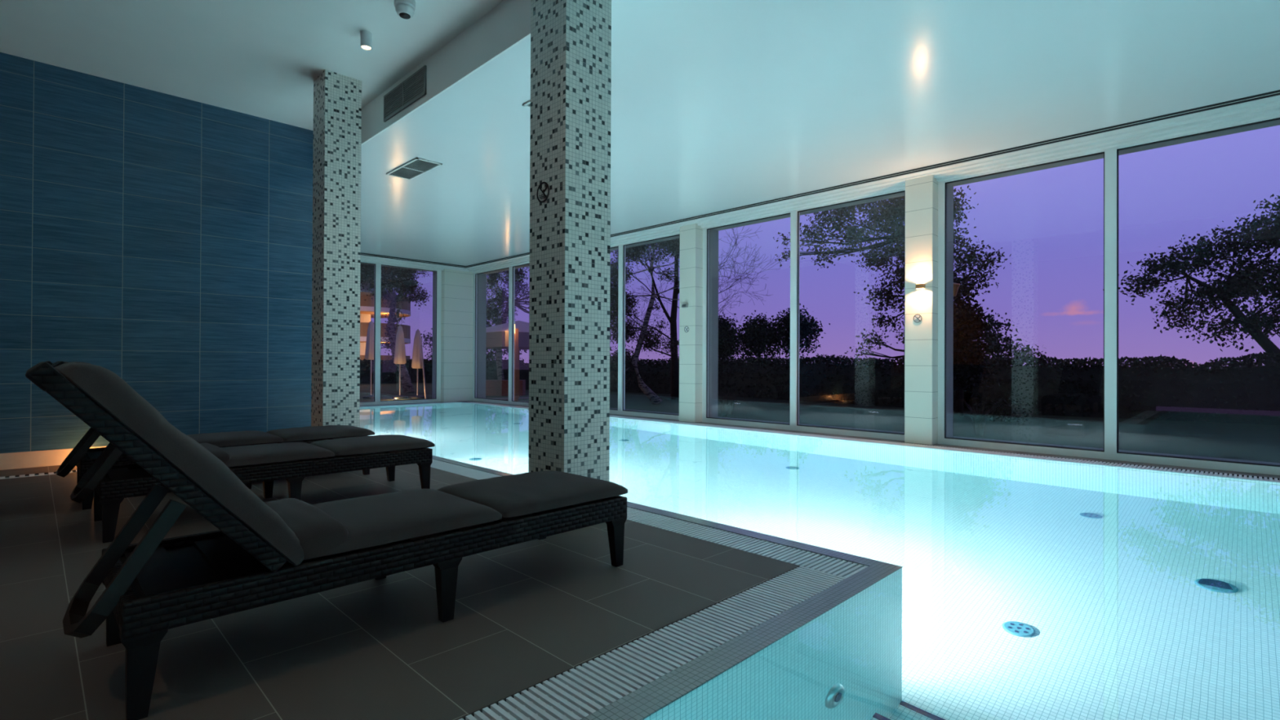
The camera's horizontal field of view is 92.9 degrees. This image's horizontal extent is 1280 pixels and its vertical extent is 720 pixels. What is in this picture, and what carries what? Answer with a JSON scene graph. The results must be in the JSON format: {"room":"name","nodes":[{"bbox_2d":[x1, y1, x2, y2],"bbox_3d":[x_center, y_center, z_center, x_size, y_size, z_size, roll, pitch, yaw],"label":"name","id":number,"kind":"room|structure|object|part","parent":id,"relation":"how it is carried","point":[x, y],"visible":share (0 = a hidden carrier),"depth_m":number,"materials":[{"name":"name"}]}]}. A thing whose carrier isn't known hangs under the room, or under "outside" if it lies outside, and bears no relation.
{"room":"indoor swimming pool","nodes":[
{"label":"indoor swimming pool","id":0,"kind":"room"},
{"bbox_2d":[0,52,313,453],"bbox_3d":[-6.018,-1.025,5.466,0.200,3.750,5.917,0,0,45],"label":"wall","id":1,"kind":"structure","parent":0,"point":[162,242],"depth_m":6.28,"materials":[{"name":"blue tile"}]},
{"bbox_2d":[0,445,106,470],"bbox_3d":[-5.968,0.925,5.505,0.194,0.150,5.767,0,0,45],"label":"baseboard","id":2,"kind":"structure","parent":1,"relation":"attached to","point":[14,460],"depth_m":5.67,"materials":[{"name":"beige tile"}]},
{"bbox_2d":[361,0,530,145],"bbox_3d":[-1.942,-2.661,5.606,17.870,0.542,0.020,0,0,45],"label":"beam","id":3,"kind":"structure","parent":1,"relation":"attached to","point":[508,24],"depth_m":5.13,"materials":[{"name":"white paint"}]},
{"bbox_2d":[383,65,426,122],"bbox_3d":[-2.309,-2.590,5.946,0.930,0.265,0.016,0,0,45],"label":"air vent","id":4,"kind":"object","parent":3,"relation":"in","point":[413,88],"visible":1,"depth_m":5.91,"materials":[{"name":"grey metal"}]},
{"bbox_2d":[0,0,503,130],"bbox_3d":[-1.811,-2.876,1.386,11.720,0.150,5.767,0,0,45],"label":"ceiling","id":5,"kind":"structure","parent":0,"point":[263,59],"depth_m":5.34,"materials":[{"name":"white paint"}]},
{"bbox_2d":[360,30,372,50],"bbox_3d":[-2.332,-2.722,5.180,0.090,0.128,0.090,0,0,45],"label":"ceiling spotlight","id":6,"kind":"object","parent":5,"relation":"attached to","point":[366,36],"visible":1,"depth_m":5.15,"materials":[{"name":"white plastic"}]},
{"bbox_2d":[394,0,415,18],"bbox_3d":[-1.823,-2.722,4.714,0.156,0.128,0.156,0,0,45],"label":"security camera","id":7,"kind":"object","parent":5,"relation":"attached to","point":[405,9],"visible":1,"depth_m":4.67,"materials":[{"name":"white plastic"}]},
{"bbox_2d":[0,463,799,719],"bbox_3d":[-5.787,1.061,5.410,12.705,0.120,5.890,0,0,45],"label":"floor","id":8,"kind":"structure","parent":0,"point":[527,614],"depth_m":2.32,"materials":[{"name":"tile"}]},
{"bbox_2d":[0,470,76,479],"bbox_3d":[-5.521,1.060,5.057,0.160,0.120,5.767,0,0,45],"label":"floor drain","id":9,"kind":"object","parent":8,"relation":"in","point":[74,471],"visible":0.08,"depth_m":5.29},
{"bbox_2d":[44,360,374,510],"bbox_3d":[-3.352,0.511,4.922,0.700,0.995,2.146,0,0,45],"label":"sun lounger","id":10,"kind":"object","parent":8,"relation":"on","point":[82,456],"visible":0.4,"depth_m":4.78,"materials":[{"name":"grey fabric"}]},
{"bbox_3d":[-4.166,0.871,4.557,0.060,0.265,0.104,0,0,45],"label":"leg","id":11,"kind":"part","parent":10,"relation":"part of","materials":[{"name":"black plastic"}]},
{"bbox_3d":[-3.716,0.871,4.108,0.060,0.265,0.104,0,0,45],"label":"leg","id":12,"kind":"part","parent":10,"relation":"part of","materials":[{"name":"black plastic"}]},
{"bbox_3d":[-3.301,0.713,4.973,0.640,0.033,1.850,0,0,45],"label":"seat panel","id":13,"kind":"part","parent":10,"relation":"part of","materials":[{"name":"black wicker"}]},
{"bbox_3d":[-3.301,0.724,4.973,0.700,0.100,1.910,0,0,45],"label":"frame","id":14,"kind":"part","parent":10,"relation":"part of","materials":[{"name":"wicker"}]},
{"bbox_2d":[187,430,283,447],"bbox_3d":[-3.372,0.635,4.902,0.670,0.073,0.740,0,0,45],"label":"seat cushion","id":15,"kind":"object","parent":10,"relation":"on","point":[222,439],"depth_m":4.81,"materials":[{"name":"grey fabric"}]},
{"bbox_3d":[-3.070,0.876,4.754,0.060,0.265,0.104,0,0,45],"label":"leg","id":16,"kind":"part","parent":10,"relation":"part of","materials":[{"name":"black plastic"}]},
{"bbox_2d":[266,425,374,441],"bbox_3d":[-2.854,0.639,5.421,0.670,0.073,0.735,0,0,45],"label":"cushion","id":17,"kind":"object","parent":10,"relation":"on","point":[311,433],"depth_m":5.24,"materials":[{"name":"grey fabric"}]},
{"bbox_3d":[-2.440,0.882,5.385,0.060,0.265,0.104,0,0,45],"label":"leg","id":18,"kind":"part","parent":10,"relation":"part of","materials":[{"name":"black plastic"}]},
{"bbox_2d":[51,360,435,542],"bbox_3d":[-2.563,0.511,4.184,0.700,0.995,2.146,0,0,45],"label":"sun lounger","id":19,"kind":"object","parent":8,"relation":"on","point":[111,483],"visible":0.53,"depth_m":3.99,"materials":[{"name":"black wicker"}]},
{"bbox_3d":[-3.111,0.340,3.635,0.700,0.664,0.593,0,0,45],"label":"backrest frame","id":20,"kind":"part","parent":19,"relation":"part of","materials":[{"name":"wicker"}]},
{"bbox_2d":[68,361,90,364],"bbox_3d":[-3.056,0.348,3.676,0.680,0.673,0.604,0,0,45],"label":"cushion","id":21,"kind":"object","parent":19,"relation":"on","point":[71,362],"depth_m":3.32,"materials":[{"name":"grey fabric"}]},
{"bbox_3d":[-3.377,0.871,3.819,0.060,0.265,0.104,0,0,45],"label":"leg","id":22,"kind":"part","parent":19,"relation":"part of","materials":[{"name":"black plastic"}]},
{"bbox_3d":[-2.927,0.871,3.369,0.060,0.265,0.104,0,0,45],"label":"leg","id":23,"kind":"part","parent":19,"relation":"part of","materials":[{"name":"black plastic"}]},
{"bbox_3d":[-2.512,0.712,4.234,0.640,0.033,1.850,0,0,45],"label":"seat panel","id":24,"kind":"part","parent":19,"relation":"part of","materials":[{"name":"black wicker"}]},
{"bbox_3d":[-2.512,0.724,4.234,0.700,0.100,1.910,0,0,45],"label":"frame","id":25,"kind":"part","parent":19,"relation":"part of","materials":[{"name":"wicker"}]},
{"bbox_3d":[-2.731,0.877,4.465,0.060,0.265,0.104,0,0,45],"label":"leg","id":26,"kind":"part","parent":19,"relation":"part of","materials":[{"name":"black plastic"}]},
{"bbox_2d":[221,442,334,467],"bbox_3d":[-2.583,0.635,4.164,0.670,0.073,0.740,0,0,45],"label":"seat cushion","id":27,"kind":"object","parent":19,"relation":"on","point":[311,453],"depth_m":4.03,"materials":[{"name":"grey fabric"}]},
{"bbox_3d":[-2.281,0.876,4.016,0.060,0.265,0.104,0,0,45],"label":"leg","id":28,"kind":"part","parent":19,"relation":"part of","materials":[{"name":"black plastic"}]},
{"bbox_2d":[309,435,435,456],"bbox_3d":[-2.065,0.639,4.682,0.670,0.073,0.735,0,0,45],"label":"cushion","id":29,"kind":"object","parent":19,"relation":"on","point":[366,446],"depth_m":4.51,"materials":[{"name":"grey fabric"}]},
{"bbox_3d":[-2.101,0.882,5.096,0.060,0.265,0.104,0,0,45],"label":"leg","id":30,"kind":"part","parent":19,"relation":"part of","materials":[{"name":"black plastic"}]},
{"bbox_3d":[-1.651,0.882,4.646,0.060,0.265,0.104,0,0,45],"label":"leg","id":31,"kind":"part","parent":19,"relation":"part of","materials":[{"name":"black plastic"}]},
{"bbox_2d":[25,361,627,719],"bbox_3d":[-1.035,0.510,2.530,0.700,0.995,2.146,0,0,45],"label":"sun lounger","id":32,"kind":"object","parent":8,"relation":"on","point":[260,553],"visible":1,"depth_m":1.98,"materials":[{"name":"wicker"}]},
{"bbox_3d":[-1.849,0.870,2.165,0.060,0.265,0.104,0,0,45],"label":"leg","id":33,"kind":"part","parent":32,"relation":"part of","materials":[{"name":"black plastic"}]},
{"bbox_3d":[-1.399,0.870,1.715,0.060,0.265,0.104,0,0,45],"label":"leg","id":34,"kind":"part","parent":32,"relation":"part of","materials":[{"name":"black plastic"}]},
{"bbox_3d":[-1.582,0.339,1.982,0.700,0.664,0.593,0,0,45],"label":"backrest frame","id":35,"kind":"part","parent":32,"relation":"part of","materials":[{"name":"wicker"}]},
{"bbox_2d":[54,362,304,565],"bbox_3d":[-1.528,0.347,2.022,0.680,0.673,0.604,0,0,45],"label":"cushion","id":36,"kind":"object","parent":32,"relation":"on","point":[95,394],"depth_m":1.80,"materials":[{"name":"grey fabric"}]},
{"bbox_3d":[-0.984,0.711,2.581,0.640,0.033,1.850,0,0,45],"label":"seat panel","id":37,"kind":"part","parent":32,"relation":"part of","materials":[{"name":"black wicker"}]},
{"bbox_3d":[-0.984,0.723,2.581,0.700,0.100,1.910,0,0,45],"label":"frame","id":38,"kind":"part","parent":32,"relation":"part of","materials":[{"name":"wicker"}]},
{"bbox_2d":[311,488,502,556],"bbox_3d":[-1.054,0.634,2.510,0.670,0.073,0.740,0,0,45],"label":"seat cushion","id":39,"kind":"object","parent":32,"relation":"on","point":[369,521],"depth_m":2.36,"materials":[{"name":"grey fabric"}]},
{"bbox_3d":[-0.752,0.875,2.362,0.060,0.265,0.104,0,0,45],"label":"leg","id":40,"kind":"part","parent":32,"relation":"part of","materials":[{"name":"black plastic"}]},
{"bbox_2d":[436,471,627,518],"bbox_3d":[-0.537,0.638,3.029,0.670,0.073,0.735,0,0,45],"label":"cushion","id":41,"kind":"object","parent":32,"relation":"on","point":[526,493],"depth_m":2.86,"materials":[{"name":"grey fabric"}]},
{"bbox_3d":[-0.123,0.881,2.993,0.060,0.265,0.104,0,0,45],"label":"leg","id":42,"kind":"part","parent":32,"relation":"part of","materials":[{"name":"black plastic"}]},
{"bbox_2d":[311,69,361,426],"bbox_3d":[-3.025,-0.885,6.056,0.339,3.800,0.339,0,0,45],"label":"column","id":43,"kind":"structure","parent":8,"relation":"on","point":[337,97],"depth_m":5.94,"materials":[{"name":"white tile"}]},
{"bbox_2d":[528,0,611,481],"bbox_3d":[-0.448,-0.884,3.893,0.365,3.800,0.365,0,0,45],"label":"column","id":44,"kind":"structure","parent":8,"relation":"on","point":[570,134],"depth_m":3.76,"materials":[{"name":"white tile"}]},
{"bbox_2d":[536,182,549,202],"bbox_3d":[-0.605,-1.045,3.789,0.128,0.128,0.003,0,0,45],"label":"sign","id":45,"kind":"object","parent":44,"relation":"attached to","point":[546,184],"visible":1,"depth_m":3.78,"materials":[{"name":"black metal"}]},
{"bbox_2d":[430,458,867,577],"bbox_3d":[-3.356,1.080,7.314,12.454,0.120,0.240,0,0,45],"label":"overflow grating","id":46,"kind":"object","parent":8,"relation":"in","point":[838,567],"visible":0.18,"depth_m":3.42,"materials":[{"name":"white plastic"}]},
{"bbox_2d":[458,565,846,719],"bbox_3d":[-0.497,1.065,1.540,0.249,0.120,3.890,0,0,45],"label":"overflow grating","id":47,"kind":"object","parent":8,"relation":"in","point":[581,691],"visible":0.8,"depth_m":2.08,"materials":[{"name":"white plastic"}]},
{"bbox_3d":[-0.497,1.017,1.540,0.132,0.008,3.890,0,0,45],"label":"tie rod","id":48,"kind":"part","parent":47,"relation":"part of","materials":[{"name":"white plastic"}]},
{"bbox_2d":[359,401,466,406],"bbox_3d":[-6.466,1.096,13.789,0.500,0.120,5.253,0,0,45],"label":"trim","id":49,"kind":"structure","parent":0,"point":[438,402],"depth_m":14.52,"materials":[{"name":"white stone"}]},
{"bbox_2d":[440,269,473,402],"bbox_3d":[-4.677,-0.631,15.694,0.600,3.368,1.110,0,0,45],"label":"wall","id":50,"kind":"structure","parent":0,"point":[457,286],"depth_m":15.34,"materials":[{"name":"beige tile"}]},
{"bbox_2d":[679,223,702,422],"bbox_3d":[0.980,-0.632,10.468,0.357,3.368,0.510,0,0,45],"label":"pillar","id":51,"kind":"structure","parent":0,"point":[691,273],"depth_m":10.26,"materials":[{"name":"beige tile"}]},
{"bbox_2d":[681,303,688,307],"bbox_3d":[0.763,-0.915,10.274,0.100,0.062,0.075,0,0,45],"label":"wall lamp","id":52,"kind":"object","parent":51,"relation":"attached to","point":[683,305],"visible":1,"depth_m":10.24,"materials":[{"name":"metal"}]},
{"bbox_2d":[684,326,688,332],"bbox_3d":[0.789,-0.519,10.292,0.106,0.106,0.003,0,0,45],"label":"sign","id":53,"kind":"object","parent":51,"relation":"attached to","point":[686,328],"visible":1,"depth_m":10.29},
{"bbox_2d":[360,0,1279,266],"bbox_3d":[0.015,-2.434,7.269,17.450,0.120,5.103,0,0,45],"label":"ceiling","id":54,"kind":"structure","parent":0,"point":[717,105],"depth_m":5.50,"materials":[{"name":"white paint"}]},
{"bbox_2d":[386,157,442,180],"bbox_3d":[-2.823,-2.377,7.575,0.880,0.016,0.320,0,0,45],"label":"ceiling vent","id":55,"kind":"object","parent":54,"relation":"in","point":[417,166],"visible":1,"depth_m":7.54,"materials":[{"name":"white metal"}]},
{"bbox_2d":[522,99,530,108],"bbox_3d":[-0.672,-2.378,5.469,0.880,0.016,0.320,0,0,45],"label":"ceiling vent","id":56,"kind":"object","parent":54,"relation":"in","point":[527,104],"visible":0.12,"depth_m":5.65,"materials":[{"name":"white metal"}]},
{"bbox_2d":[365,402,1279,719],"bbox_3d":[-1.499,1.731,5.906,17.270,1.420,8.860,0,0,45],"label":"swimming pool","id":57,"kind":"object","parent":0,"point":[452,402],"depth_m":5.30,"materials":[{"name":"white tile"}]},
{"bbox_2d":[359,401,457,407],"bbox_3d":[-6.133,1.097,13.578,0.270,0.120,4.560,0,0,45],"label":"overflow grating","id":58,"kind":"object","parent":57,"relation":"attached to","point":[451,402],"visible":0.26,"depth_m":14.25,"materials":[{"name":"white plastic"}]},
{"bbox_2d":[432,455,902,719],"bbox_3d":[-4.652,1.006,5.932,12.572,0.004,4.232,0,0,45],"label":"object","id":59,"kind":"structure","parent":57,"relation":"attached to","point":[645,701],"depth_m":2.25,"materials":[{"name":"grey tile"}]},
{"bbox_2d":[359,402,1279,719],"bbox_3d":[-1.475,1.738,5.931,17.110,1.427,8.770,0,0,45],"label":"water","id":60,"kind":"object","parent":57,"relation":"in","point":[1024,588],"visible":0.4,"depth_m":3.02,"materials":[{"name":"liquid"}]},
{"bbox_2d":[360,402,1279,482],"bbox_3d":[0.023,1.032,7.452,17.100,0.004,4.530,0,0,45],"label":"trim","id":61,"kind":"structure","parent":57,"relation":"on","point":[446,402],"depth_m":6.91,"materials":[{"name":"white tile"}]},
{"bbox_2d":[466,401,1279,481],"bbox_3d":[1.708,1.109,9.153,17.120,0.120,0.260,0,0,45],"label":"overflow grating","id":62,"kind":"object","parent":57,"relation":"attached to","point":[1265,478],"visible":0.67,"depth_m":6.94,"materials":[{"name":"white plastic"}]},
{"bbox_3d":[1.708,1.061,9.153,17.120,0.008,0.138,0,0,45],"label":"tie rod","id":63,"kind":"part","parent":62,"relation":"part of","materials":[{"name":"white plastic"}]},
{"bbox_2d":[466,400,1279,478],"bbox_3d":[1.846,1.112,9.609,18.170,0.120,0.580,0,0,45],"label":"trim","id":64,"kind":"structure","parent":0,"point":[1253,474],"depth_m":6.95,"materials":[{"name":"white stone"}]},
{"bbox_2d":[472,262,529,406],"bbox_3d":[-2.967,-0.660,14.548,3.480,3.428,0.355,0,0,45],"label":"window","id":65,"kind":"structure","parent":64,"relation":"on","point":[479,326],"depth_m":15.63,"materials":[{"name":"white metal"}]},
{"bbox_2d":[609,232,679,419],"bbox_3d":[-0.290,-0.661,11.875,3.467,3.428,0.355,0,0,45],"label":"window","id":66,"kind":"structure","parent":64,"relation":"on","point":[621,247],"depth_m":11.70,"materials":[{"name":"white metal"}]},
{"bbox_2d":[702,188,905,440],"bbox_3d":[2.395,-0.662,9.193,3.489,3.428,0.355,0,0,45],"label":"window","id":67,"kind":"structure","parent":64,"relation":"on","point":[710,234],"depth_m":9.15,"materials":[{"name":"white metal"}]},
{"bbox_2d":[937,114,1279,475],"bbox_3d":[5.062,-0.663,6.529,3.463,3.428,0.355,0,0,45],"label":"window","id":68,"kind":"structure","parent":64,"relation":"on","point":[1110,155],"depth_m":6.43,"materials":[{"name":"white metal"}]},
{"bbox_2d":[904,174,937,444],"bbox_3d":[3.664,-0.633,7.787,0.334,3.368,0.510,0,0,45],"label":"pillar","id":69,"kind":"structure","parent":0,"point":[921,371],"depth_m":7.59,"materials":[{"name":"beige tile"}]},
{"bbox_2d":[913,314,921,322],"bbox_3d":[3.474,-0.520,7.611,0.106,0.106,0.003,0,0,45],"label":"sign","id":70,"kind":"object","parent":69,"relation":"attached to","point":[917,317],"visible":1,"depth_m":7.61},
{"bbox_2d":[915,283,924,288],"bbox_3d":[3.487,-0.916,7.553,0.100,0.062,0.075,0,0,45],"label":"wall lamp","id":71,"kind":"object","parent":69,"relation":"attached to","point":[920,286],"visible":1,"depth_m":7.53,"materials":[{"name":"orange metal"}]},
{"bbox_3d":[-6.292,-0.835,9.825,6.350,3.708,0.200,0,0,45],"label":"wall","id":72,"kind":"structure","parent":0,"visible":0},
{"bbox_2d":[360,252,465,267],"bbox_3d":[-6.185,-2.374,13.470,0.030,0.096,5.090,0,0,45],"label":"trim","id":73,"kind":"structure","parent":72,"relation":"attached to","point":[366,254],"depth_m":14.26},
{"bbox_2d":[360,253,468,271],"bbox_3d":[-6.198,-2.336,13.681,0.354,0.170,5.370,0,0,45],"label":"trim","id":74,"kind":"structure","parent":72,"relation":"attached to","point":[363,258],"depth_m":14.40,"materials":[{"name":"white paint"}]},
{"bbox_3d":[4.439,-0.225,-0.756,0.150,5.320,11.600,0,0,45],"label":"wall","id":75,"kind":"structure","parent":0,"visible":0},
{"bbox_2d":[465,92,1279,273],"bbox_3d":[1.831,-2.323,9.305,17.760,0.170,0.354,0,0,45],"label":"trim","id":76,"kind":"structure","parent":75,"relation":"attached to","point":[1269,106],"depth_m":6.99,"materials":[{"name":"white paint"}]},
{"bbox_2d":[465,89,1279,267],"bbox_3d":[1.818,-2.361,9.095,17.480,0.096,0.030,0,0,45],"label":"trim","id":77,"kind":"structure","parent":75,"relation":"attached to","point":[1277,91],"depth_m":6.92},
{"bbox_3d":[-7.903,-0.680,12.493,0.300,3.408,1.300,0,0,45],"label":"wall","id":78,"kind":"structure","parent":0,"visible":0},
{"bbox_2d":[360,261,441,405],"bbox_3d":[-6.265,-0.675,14.150,0.355,3.428,3.360,0,0,45],"label":"window","id":79,"kind":"structure","parent":78,"relation":"in","point":[437,274],"depth_m":14.75,"materials":[{"name":"white metal"}]},
{"label":"outside","id":80,"kind":"structure","parent":0,"visible":0},
{"bbox_2d":[360,382,1279,462],"bbox_3d":[9.999,1.616,59.538,150.000,0.200,81.600,0,0,45],"label":"ground","id":81,"kind":"structure","parent":80,"point":[1246,442],"depth_m":11.78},
{"bbox_2d":[360,266,410,360],"bbox_3d":[-24.448,-2.503,38.002,12.296,7.550,17.390,0,0,45],"label":"house","id":82,"kind":"structure","parent":81,"relation":"on","point":[366,307],"depth_m":38.17,"materials":[{"name":"brown metal"}]},
{"bbox_2d":[360,263,431,392],"bbox_3d":[-10.135,-1.982,23.937,4.109,6.615,1.201,0,0,2],"label":"birch tree","id":83,"kind":"object","parent":81,"relation":"on","point":[405,285],"visible":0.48,"depth_m":23.88,"materials":[{"name":"green plant"}]},
{"bbox_2d":[391,324,408,398],"bbox_3d":[-7.896,0.054,19.999,0.500,2.410,0.500,0,0,45],"label":"closed parasol","id":84,"kind":"object","parent":81,"relation":"on","point":[400,352],"visible":0.99,"depth_m":19.90,"materials":[{"name":"beige fabric"}]},
{"bbox_2d":[409,328,424,399],"bbox_3d":[-7.310,0.126,19.992,0.500,2.270,0.500,0,0,45],"label":"closed parasol","id":85,"kind":"object","parent":81,"relation":"on","point":[416,362],"visible":0.94,"depth_m":19.89,"materials":[{"name":"beige fabric"}]},
{"bbox_2d":[421,345,426,399],"bbox_3d":[-7.031,0.387,19.769,0.190,1.754,0.056,0,0,-3],"label":"slanted pole","id":86,"kind":"object","parent":81,"relation":"on","point":[424,388],"visible":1,"depth_m":19.74,"materials":[{"name":"grey metal"}]},
{"bbox_2d":[420,328,432,364],"bbox_3d":[-8.105,-0.299,24.235,1.460,3.163,1.082,0,0,-6],"label":"young tree","id":87,"kind":"object","parent":81,"relation":"on","point":[424,338],"visible":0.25,"depth_m":24.11,"materials":[{"name":"green plant"}]},
{"bbox_2d":[360,359,524,383],"bbox_3d":[-12.938,0.628,35.860,12.057,1.572,2.399,0,0,-31],"label":"hedge","id":88,"kind":"object","parent":81,"relation":"on","point":[389,373],"visible":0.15,"depth_m":34.19,"materials":[{"name":"green plant"}]},
{"bbox_2d":[485,379,525,395],"bbox_3d":[-5.109,1.005,22.054,1.800,0.550,0.700,0,0,-2],"label":"brick planter","id":89,"kind":"object","parent":81,"relation":"on","point":[493,387],"visible":0.56,"depth_m":21.71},
{"bbox_2d":[485,311,527,362],"bbox_3d":[-8.721,-0.778,34.821,4.897,4.202,3.007,0,0,7],"label":"broadleaf tree","id":90,"kind":"object","parent":81,"relation":"on","point":[490,354],"visible":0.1,"depth_m":34.75,"materials":[{"name":"green plant"}]},
{"bbox_2d":[485,359,528,389],"bbox_3d":[-5.893,0.644,27.220,2.480,1.379,1.374,0,0,-3],"label":"hedge","id":91,"kind":"object","parent":81,"relation":"on","point":[491,366],"visible":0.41,"depth_m":26.69,"materials":[{"name":"green plant"}]},
{"bbox_2d":[486,266,529,379],"bbox_3d":[-4.947,-1.694,24.224,3.121,5.999,1.046,0,0,-8],"label":"birch tree","id":92,"kind":"object","parent":81,"relation":"on","point":[491,280],"visible":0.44,"depth_m":24.10,"materials":[{"name":"green plant"}]},
{"bbox_2d":[609,294,617,368],"bbox_3d":[-1.874,-1.593,17.832,2.212,5.735,2.500,0,0,45],"label":"broadleaf tree","id":93,"kind":"object","parent":81,"relation":"on","point":[611,295],"visible":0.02,"depth_m":17.80,"materials":[{"name":"green plant"}]},
{"bbox_2d":[609,238,679,404],"bbox_3d":[0.317,-1.632,18.082,3.616,6.034,1.753,0,0,-7],"label":"birch tree","id":94,"kind":"object","parent":81,"relation":"on","point":[652,397],"visible":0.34,"depth_m":17.89,"materials":[{"name":"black plant"}]},
{"bbox_2d":[610,240,679,399],"bbox_3d":[0.467,-2.253,19.926,3.685,7.099,2.735,0,0,5],"label":"forked tree","id":95,"kind":"object","parent":81,"relation":"on","point":[672,319],"visible":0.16,"depth_m":19.93,"materials":[{"name":"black plant"}]},
{"bbox_2d":[631,226,786,334],"bbox_3d":[2.816,-2.607,25.364,6.832,7.878,3.184,0,0,-8],"label":"bare tree","id":96,"kind":"object","parent":81,"relation":"on","point":[736,242],"visible":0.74,"depth_m":25.56,"materials":[{"name":"green plant"}]},
{"bbox_2d":[678,317,745,359],"bbox_3d":[2.956,-0.483,25.190,2.850,3.643,1.950,0,0,-2],"label":"broadleaf tree","id":97,"kind":"object","parent":81,"relation":"on","point":[722,348],"visible":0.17,"depth_m":25.20,"materials":[{"name":"green plant"}]},
{"bbox_2d":[718,389,736,417],"bbox_3d":[1.917,0.949,13.652,0.685,0.644,0.680,0,0,-10],"label":"ornamental grass","id":98,"kind":"object","parent":81,"relation":"on","point":[724,403],"depth_m":13.60,"materials":[{"name":"green plant"}]},
{"bbox_2d":[720,390,738,414],"bbox_3d":[2.118,0.990,14.295,0.668,0.570,0.610,0,0,-3],"label":"ornamental grass","id":99,"kind":"object","parent":81,"relation":"on","point":[731,406],"depth_m":14.23,"materials":[{"name":"green plant"}]},
{"bbox_2d":[718,312,747,359],"bbox_3d":[4.106,-0.481,30.003,2.518,3.692,2.098,0,0,20],"label":"pine tree","id":100,"kind":"object","parent":81,"relation":"on","point":[722,323],"visible":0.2,"depth_m":29.72,"materials":[{"name":"green plant"}]},
{"bbox_2d":[730,310,789,359],"bbox_3d":[6.023,-0.534,29.961,3.233,3.814,2.097,0,0,-17],"label":"pine tree","id":101,"kind":"object","parent":81,"relation":"on","point":[757,337],"visible":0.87,"depth_m":29.70,"materials":[{"name":"green plant"}]},
{"bbox_2d":[769,303,830,359],"bbox_3d":[7.548,-0.705,30.020,2.991,4.168,2.258,0,0,-16],"label":"pine tree","id":102,"kind":"object","parent":81,"relation":"on","point":[805,326],"visible":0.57,"depth_m":29.73,"materials":[{"name":"green plant"}]},
{"bbox_2d":[773,185,1011,362],"bbox_3d":[4.964,-1.675,12.069,4.660,5.904,1.388,0,0,-1],"label":"poplar tree","id":103,"kind":"object","parent":81,"relation":"on","point":[888,213],"visible":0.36,"depth_m":11.93,"materials":[{"name":"green plant"}]},
{"bbox_2d":[518,400,1279,465],"bbox_3d":[3.312,1.245,10.108,21.600,0.030,2.200,0,0,45],"label":"path","id":104,"kind":"structure","parent":81,"relation":"on","point":[955,437],"depth_m":8.98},
{"bbox_2d":[514,324,518,400],"bbox_3d":[-3.709,0.107,18.007,0.120,2.320,0.180,0,0,45],"label":"lantern post","id":105,"kind":"object","parent":104,"relation":"on","point":[516,330],"visible":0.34,"depth_m":17.97,"materials":[{"name":"metal"}]},
{"bbox_2d":[953,282,959,296],"bbox_3d":[4.873,0.029,9.507,0.236,2.470,0.236,0,0,45],"label":"garden lamp post","id":106,"kind":"object","parent":104,"relation":"on","point":[956,286],"visible":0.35,"depth_m":9.43,"materials":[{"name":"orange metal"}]},
{"bbox_2d":[609,351,1279,425],"bbox_3d":[10.350,0.569,15.345,31.273,1.595,2.925,0,0,43],"label":"hedge","id":107,"kind":"object","parent":81,"relation":"on","point":[1241,392],"visible":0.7,"depth_m":14.32,"materials":[{"name":"green plant"}]},
{"bbox_2d":[961,400,997,435],"bbox_3d":[5.757,0.959,10.286,0.732,0.626,0.751,0,0,45],"label":"potted plant","id":108,"kind":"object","parent":81,"relation":"on","point":[979,424],"depth_m":10.21,"materials":[{"name":"green plant"}]},
{"bbox_2d":[953,275,1017,416],"bbox_3d":[7.530,-0.346,13.999,1.795,3.285,1.773,0,0,-40],"label":"conifer tree","id":109,"kind":"object","parent":81,"relation":"on","point":[967,353],"visible":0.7,"depth_m":13.72,"materials":[{"name":"green plant"}]},
{"bbox_2d":[965,393,1041,422],"bbox_3d":[7.662,1.056,12.913,1.352,0.705,1.017,0,0,15],"label":"shrub","id":110,"kind":"object","parent":81,"relation":"on","point":[1008,410],"visible":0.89,"depth_m":12.79,"materials":[{"name":"green plant"}]},
{"bbox_2d":[978,316,1046,365],"bbox_3d":[12.136,-0.038,20.025,2.317,2.762,1.718,0,0,2],"label":"young tree","id":111,"kind":"object","parent":81,"relation":"on","point":[1022,353],"visible":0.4,"depth_m":19.83,"materials":[{"name":"green plant"}]},
{"bbox_2d":[1102,193,1279,360],"bbox_3d":[13.137,-1.181,13.072,5.560,5.281,1.931,0,0,4],"label":"broadleaf tree","id":112,"kind":"object","parent":81,"relation":"on","point":[1246,282],"visible":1,"depth_m":12.94,"materials":[{"name":"green plant"}]},
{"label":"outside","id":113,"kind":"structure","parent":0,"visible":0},
{"bbox_2d":[360,395,404,400],"bbox_3d":[-55.240,1.219,32.830,95.430,0.200,48.400,0,0,45],"label":"ground","id":114,"kind":"structure","parent":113,"point":[361,396],"depth_m":19.31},
{"bbox_2d":[362,320,373,398],"bbox_3d":[-8.844,-0.020,19.999,0.500,2.550,0.500,0,0,45],"label":"closed parasol","id":115,"kind":"object","parent":114,"relation":"on","point":[369,353],"visible":0.77,"depth_m":19.89,"materials":[{"name":"beige fabric"}]},
{"bbox_2d":[360,396,528,401],"bbox_3d":[-7.045,1.245,18.288,10.577,0.020,1.095,0,0,-30],"label":"garden","id":116,"kind":"object","parent":114,"relation":"on","point":[520,397],"visible":0.1,"depth_m":19.77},
{"bbox_2d":[485,320,528,398],"bbox_3d":[-4.007,-0.015,20.044,2.910,2.580,2.910,0,0,45],"label":"parasol","id":117,"kind":"object","parent":116,"relation":"on","point":[497,336],"visible":0.36,"depth_m":18.56,"materials":[{"name":"beige fabric"}]}
]}

